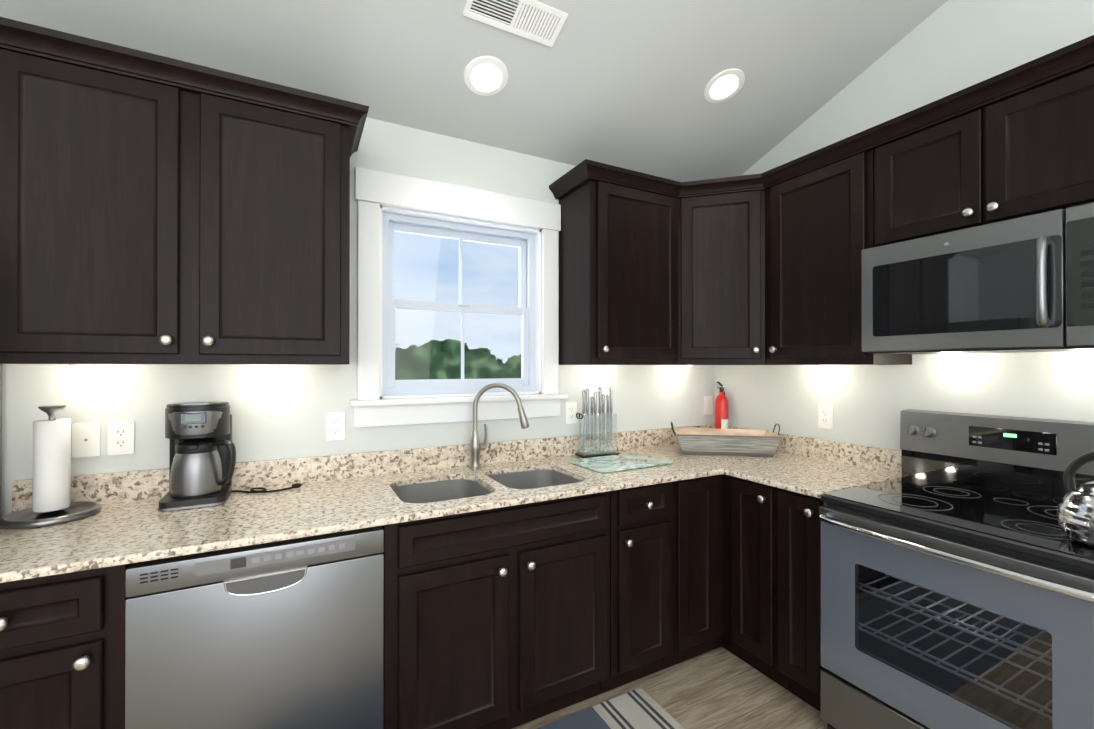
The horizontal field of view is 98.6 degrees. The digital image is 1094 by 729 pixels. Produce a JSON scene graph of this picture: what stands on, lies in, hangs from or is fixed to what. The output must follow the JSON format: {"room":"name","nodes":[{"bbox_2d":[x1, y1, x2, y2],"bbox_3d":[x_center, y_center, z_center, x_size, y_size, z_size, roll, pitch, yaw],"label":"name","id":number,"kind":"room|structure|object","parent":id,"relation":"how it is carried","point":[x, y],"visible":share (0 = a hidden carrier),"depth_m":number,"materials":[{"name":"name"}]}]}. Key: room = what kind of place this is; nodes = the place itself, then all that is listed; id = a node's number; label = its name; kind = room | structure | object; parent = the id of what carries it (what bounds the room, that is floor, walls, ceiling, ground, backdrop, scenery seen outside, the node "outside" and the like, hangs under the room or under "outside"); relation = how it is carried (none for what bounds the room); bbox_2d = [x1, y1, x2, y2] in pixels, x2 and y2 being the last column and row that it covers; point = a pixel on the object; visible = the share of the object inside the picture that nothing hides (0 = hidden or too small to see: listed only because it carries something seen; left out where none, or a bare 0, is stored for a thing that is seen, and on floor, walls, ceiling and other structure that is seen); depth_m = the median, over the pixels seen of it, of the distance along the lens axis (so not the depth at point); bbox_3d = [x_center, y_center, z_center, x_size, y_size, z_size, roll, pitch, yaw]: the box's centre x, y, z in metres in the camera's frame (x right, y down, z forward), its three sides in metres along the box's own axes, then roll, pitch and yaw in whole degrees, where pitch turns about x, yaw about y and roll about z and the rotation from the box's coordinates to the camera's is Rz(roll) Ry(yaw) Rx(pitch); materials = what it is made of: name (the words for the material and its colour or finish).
{"room":"kitchen","nodes":[
{"label":"kitchen","id":0,"kind":"room"},
{"bbox_2d":[2,117,714,516],"bbox_3d":[-0.976,0.176,2.050,4.880,2.650,0.140,0,0,-28],"label":"wall","id":1,"kind":"structure","parent":0,"point":[280,411],"depth_m":2.00,"materials":[{"name":"paint"}]},
{"bbox_2d":[72,422,99,457],"bbox_3d":[-1.602,0.262,1.634,0.072,0.118,0.010,0,0,-28],"label":"cable wall plate","id":2,"kind":"object","parent":1,"relation":"attached to","point":[85,439],"visible":1,"depth_m":1.63,"materials":[{"name":"white plastic"}]},
{"bbox_2d":[108,421,134,454],"bbox_3d":[-1.520,0.262,1.678,0.072,0.118,0.007,0,0,-28],"label":"electrical outlet","id":3,"kind":"object","parent":1,"relation":"attached to","point":[121,437],"visible":1,"depth_m":1.68,"materials":[{"name":"white plastic"}]},
{"bbox_2d":[0,17,368,364],"bbox_3d":[-1.218,-0.476,1.638,1.083,0.950,0.364,0,0,-28],"label":"upper cabinet","id":4,"kind":"object","parent":1,"relation":"attached to","point":[156,209],"visible":1,"depth_m":1.48,"materials":[{"name":"brown wood"}]},
{"bbox_2d":[69,364,95,366],"bbox_3d":[-1.519,0.004,1.538,0.064,0.010,0.064,0,0,-28],"label":"puck light","id":5,"kind":"object","parent":4,"relation":"attached to","point":[82,365],"visible":1,"depth_m":1.51,"materials":[{"name":"white plastic"}]},
{"bbox_2d":[261,364,279,366],"bbox_3d":[-1.050,0.005,1.785,0.064,0.010,0.064,0,0,-28],"label":"puck light","id":6,"kind":"object","parent":4,"relation":"attached to","point":[266,365],"visible":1,"depth_m":1.76,"materials":[{"name":"white plastic"}]},
{"bbox_2d":[326,412,344,440],"bbox_3d":[-0.901,0.263,2.005,0.072,0.118,0.007,0,0,-28],"label":"outlet","id":7,"kind":"object","parent":1,"relation":"attached to","point":[335,425],"visible":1,"depth_m":2.00,"materials":[{"name":"white plastic"}]},
{"bbox_2d":[350,167,567,427],"bbox_3d":[-0.402,-0.288,2.313,1.058,1.124,0.190,0,0,-28],"label":"window","id":8,"kind":"structure","parent":1,"relation":"in","point":[526,241],"depth_m":2.25,"materials":[{"name":"white wood"}]},
{"bbox_2d":[565,402,576,423],"bbox_3d":[0.131,0.262,2.550,0.072,0.118,0.007,0,0,-28],"label":"outlet","id":9,"kind":"object","parent":1,"relation":"attached to","point":[570,412],"visible":1,"depth_m":2.55,"materials":[{"name":"white plastic"}]},
{"bbox_2d":[559,180,677,364],"bbox_3d":[0.390,-0.454,2.491,0.551,0.912,0.356,0,0,-28],"label":"upper cabinet","id":10,"kind":"object","parent":1,"relation":"attached to","point":[618,274],"visible":1,"depth_m":2.36,"materials":[{"name":"brown wood"}]},
{"bbox_2d":[704,396,712,414],"bbox_3d":[1.042,0.262,3.030,0.072,0.118,0.009,0,0,-28],"label":"light switch","id":11,"kind":"object","parent":1,"relation":"attached to","point":[708,404],"visible":1,"depth_m":3.02,"materials":[{"name":"white plastic"}]},
{"bbox_2d":[0,0,947,181],"bbox_3d":[0.270,-2.055,-0.303,4.880,2.011,5.480,0,0,-28],"label":"ceiling","id":12,"kind":"structure","parent":0,"point":[621,83],"depth_m":1.97,"materials":[{"name":"paint"}]},
{"bbox_2d":[464,56,508,95],"bbox_3d":[-0.254,-1.204,1.969,0.188,0.066,0.178,0,0,-28],"label":"recessed light","id":13,"kind":"object","parent":12,"relation":"in","point":[486,75],"visible":1,"depth_m":1.96,"materials":[{"name":"white plastic"}]},
{"bbox_2d":[462,0,567,46],"bbox_3d":[-0.114,-1.296,1.740,0.372,0.052,0.133,0,0,-28],"label":"ceiling vent","id":14,"kind":"object","parent":12,"relation":"in","point":[538,21],"visible":1,"depth_m":1.75,"materials":[{"name":"white plastic"}]},
{"bbox_2d":[703,68,744,102],"bbox_3d":[0.832,-1.305,2.209,0.188,0.066,0.178,0,0,-28],"label":"recessed light","id":15,"kind":"object","parent":12,"relation":"in","point":[724,85],"visible":1,"depth_m":2.20,"materials":[{"name":"white plastic"}]},
{"bbox_2d":[513,647,823,728],"bbox_3d":[0.270,1.442,-0.316,4.880,0.100,5.480,0,0,-28],"label":"floor","id":16,"kind":"structure","parent":0,"point":[721,688],"depth_m":1.97,"materials":[{"name":"brown wood"}]},
{"bbox_2d":[0,364,1,517],"bbox_3d":[-1.971,0.516,0.943,0.908,1.760,0.827,0,0,-28],"label":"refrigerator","id":17,"kind":"object","parent":16,"relation":"on","point":[0,440],"depth_m":1.51,"materials":[{"name":"grey"}]},
{"bbox_2d":[0,563,130,728],"bbox_3d":[-1.405,0.953,1.366,0.412,0.890,0.661,0,0,-28],"label":"base cabinet","id":18,"kind":"object","parent":16,"relation":"on","point":[62,651],"visible":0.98,"depth_m":1.15,"materials":[{"name":"brown wood"}]},
{"bbox_2d":[125,526,383,728],"bbox_3d":[-0.943,0.961,1.621,0.632,0.876,0.636,0,0,-28],"label":"dishwasher","id":19,"kind":"object","parent":16,"relation":"on","point":[286,634],"visible":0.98,"depth_m":1.34,"materials":[{"name":"silver metal"}]},
{"bbox_2d":[382,491,609,728],"bbox_3d":[-0.263,0.955,1.969,0.885,0.890,0.661,0,0,-28],"label":"base cabinet","id":20,"kind":"object","parent":16,"relation":"on","point":[496,618],"visible":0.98,"depth_m":1.68,"materials":[{"name":"brown wood"}]},
{"bbox_2d":[538,687,684,728],"bbox_3d":[-0.097,1.394,1.403,1.474,0.007,0.642,0,0,-28],"label":"rug","id":21,"kind":"object","parent":16,"relation":"on","point":[639,708],"visible":1,"depth_m":1.86,"materials":[{"name":"fabric"}]},
{"bbox_2d":[600,481,673,693],"bbox_3d":[0.284,0.956,2.257,0.341,0.890,0.661,0,0,-28],"label":"base cabinet","id":22,"kind":"object","parent":16,"relation":"on","point":[641,581],"visible":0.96,"depth_m":1.99,"materials":[{"name":"brown wood"}]},
{"bbox_2d":[662,474,788,690],"bbox_3d":[0.896,0.957,2.448,0.912,0.890,0.894,0,0,-28],"label":"base cabinet","id":23,"kind":"object","parent":16,"relation":"on","point":[725,561],"visible":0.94,"depth_m":2.12,"materials":[{"name":"brown wood"}]},
{"bbox_2d":[0,424,795,582],"bbox_3d":[-0.182,0.447,2.016,3.222,0.125,0.656,0,0,-28],"label":"countertop","id":24,"kind":"structure","parent":23,"relation":"on","point":[128,523],"depth_m":1.66,"materials":[{"name":"stone"}]},
{"bbox_2d":[0,405,100,528],"bbox_3d":[-1.567,0.308,1.489,0.228,0.352,0.228,0,0,-28],"label":"paper towel holder","id":25,"kind":"object","parent":24,"relation":"on","point":[53,504],"visible":1,"depth_m":1.46,"materials":[{"name":"white paper"}]},
{"bbox_2d":[158,402,235,511],"bbox_3d":[-1.232,0.310,1.677,0.214,0.349,0.216,0,0,-28],"label":"coffee maker","id":26,"kind":"object","parent":24,"relation":"on","point":[202,454],"visible":1,"depth_m":1.61,"materials":[{"name":"black plastic"}]},
{"bbox_2d":[232,483,304,492],"bbox_3d":[-1.073,0.478,1.808,0.255,0.015,0.083,0,0,-28],"label":"cord","id":27,"kind":"object","parent":26,"relation":"attached to","point":[264,490],"visible":1,"depth_m":1.79,"materials":[{"name":"black rubber"}]},
{"bbox_2d":[392,470,581,502],"bbox_3d":[-0.236,0.614,1.962,0.798,0.208,0.411,0,0,-28],"label":"sink","id":28,"kind":"object","parent":24,"relation":"in","point":[435,491],"visible":0.06,"depth_m":2.09,"materials":[{"name":"silver metal"}]},
{"bbox_2d":[469,383,528,469],"bbox_3d":[-0.227,0.286,2.190,0.239,0.401,0.200,0,0,-28],"label":"faucet","id":29,"kind":"object","parent":24,"relation":"on","point":[476,447],"visible":1,"depth_m":2.19,"materials":[{"name":"silver metal"}]},
{"bbox_2d":[575,387,619,457],"bbox_3d":[0.268,0.305,2.522,0.234,0.365,0.102,0,0,-24],"label":"knife block","id":30,"kind":"object","parent":24,"relation":"on","point":[597,453],"visible":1,"depth_m":2.51,"materials":[{"name":"clear plastic"}]},
{"bbox_2d":[568,453,672,472],"bbox_3d":[0.362,0.483,2.331,0.449,0.008,0.314,0,0,-28],"label":"cutting board","id":31,"kind":"object","parent":24,"relation":"on","point":[613,463],"visible":0.98,"depth_m":2.30,"materials":[{"name":"teal glass"}]},
{"bbox_2d":[715,382,728,428],"bbox_3d":[1.080,0.297,2.917,0.103,0.385,0.080,0,0,-28],"label":"fire extinguisher","id":32,"kind":"object","parent":24,"relation":"on","point":[721,412],"visible":0.85,"depth_m":2.89,"materials":[{"name":"red metal"}]},
{"bbox_2d":[671,421,781,457],"bbox_3d":[0.976,0.405,2.598,0.564,0.167,0.271,0,0,10],"label":"tray","id":33,"kind":"object","parent":24,"relation":"on","point":[730,442],"visible":0.98,"depth_m":2.50,"materials":[{"name":"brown wood"}]},
{"bbox_2d":[724,436,900,498],"bbox_3d":[1.216,0.447,2.128,0.646,0.125,0.450,0,0,-28],"label":"countertop","id":34,"kind":"structure","parent":23,"relation":"on","point":[814,467],"depth_m":2.18,"materials":[{"name":"stone"}]},
{"bbox_2d":[778,488,822,711],"bbox_3d":[1.265,0.955,2.018,0.661,0.890,0.205,0,0,-28],"label":"base cabinet","id":35,"kind":"object","parent":16,"relation":"on","point":[799,666],"visible":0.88,"depth_m":1.88,"materials":[{"name":"brown wood"}]},
{"bbox_2d":[819,409,1093,728],"bbox_3d":[1.457,0.796,1.563,0.710,1.204,0.760,0,0,-28],"label":"range","id":36,"kind":"object","parent":16,"relation":"on","point":[956,577],"visible":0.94,"depth_m":1.50,"materials":[{"name":"silver metal"}]},
{"bbox_2d":[1056,451,1093,546],"bbox_3d":[1.521,0.357,1.239,0.201,0.249,0.244,0,0,-28],"label":"kettle","id":37,"kind":"object","parent":36,"relation":"on","point":[1075,513],"visible":1,"depth_m":1.27,"materials":[{"name":"silver metal"}]},
{"bbox_2d":[714,0,1093,449],"bbox_3d":[2.399,-0.750,0.736,0.140,4.492,5.340,0,0,-28],"label":"wall","id":38,"kind":"structure","parent":0,"point":[947,48],"depth_m":2.03,"materials":[{"name":"paint"}]},
{"bbox_2d":[677,190,765,364],"bbox_3d":[0.967,-0.453,2.646,0.607,0.912,0.620,0,0,-28],"label":"upper cabinet","id":39,"kind":"object","parent":38,"relation":"attached to","point":[721,279],"visible":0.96,"depth_m":2.43,"materials":[{"name":"brown wood"}]},
{"bbox_2d":[549,35,1093,199],"bbox_3d":[1.003,-0.918,1.919,1.222,0.064,1.942,0,0,-28],"label":"crown molding","id":40,"kind":"structure","parent":39,"relation":"attached to","point":[1073,58],"depth_m":1.90,"materials":[{"name":"brown wood"}]},
{"bbox_2d":[818,405,832,428],"bbox_3d":[1.428,0.269,2.413,0.007,0.118,0.072,0,0,-28],"label":"electrical outlet","id":41,"kind":"object","parent":38,"relation":"attached to","point":[825,416],"visible":1,"depth_m":2.41,"materials":[{"name":"white plastic"}]},
{"bbox_2d":[766,149,911,364],"bbox_3d":[1.336,-0.455,2.216,0.356,0.912,0.504,0,0,-28],"label":"upper cabinet","id":42,"kind":"object","parent":38,"relation":"attached to","point":[820,233],"visible":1,"depth_m":2.12,"materials":[{"name":"brown wood"}]},
{"bbox_2d":[874,66,1093,246],"bbox_3d":[1.633,-0.688,1.652,0.356,0.450,0.762,0,0,-28],"label":"upper cabinet","id":43,"kind":"object","parent":38,"relation":"attached to","point":[1029,152],"visible":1,"depth_m":1.58,"materials":[{"name":"brown wood"}]},
{"bbox_2d":[861,202,1093,353],"bbox_3d":[1.586,-0.253,1.624,0.463,0.416,0.760,0,0,-28],"label":"microwave","id":44,"kind":"object","parent":43,"relation":"attached to","point":[1023,284],"visible":1,"depth_m":1.53,"materials":[{"name":"silver metal"}]},
{"label":"outside","id":45,"kind":"structure","parent":0,"visible":0},
{"bbox_2d":[394,232,520,379],"bbox_3d":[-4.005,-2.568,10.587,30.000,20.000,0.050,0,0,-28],"label":"window glass","id":46,"kind":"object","parent":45,"point":[508,341],"depth_m":11.47,"materials":[{"name":"clear glass"}]}
]}

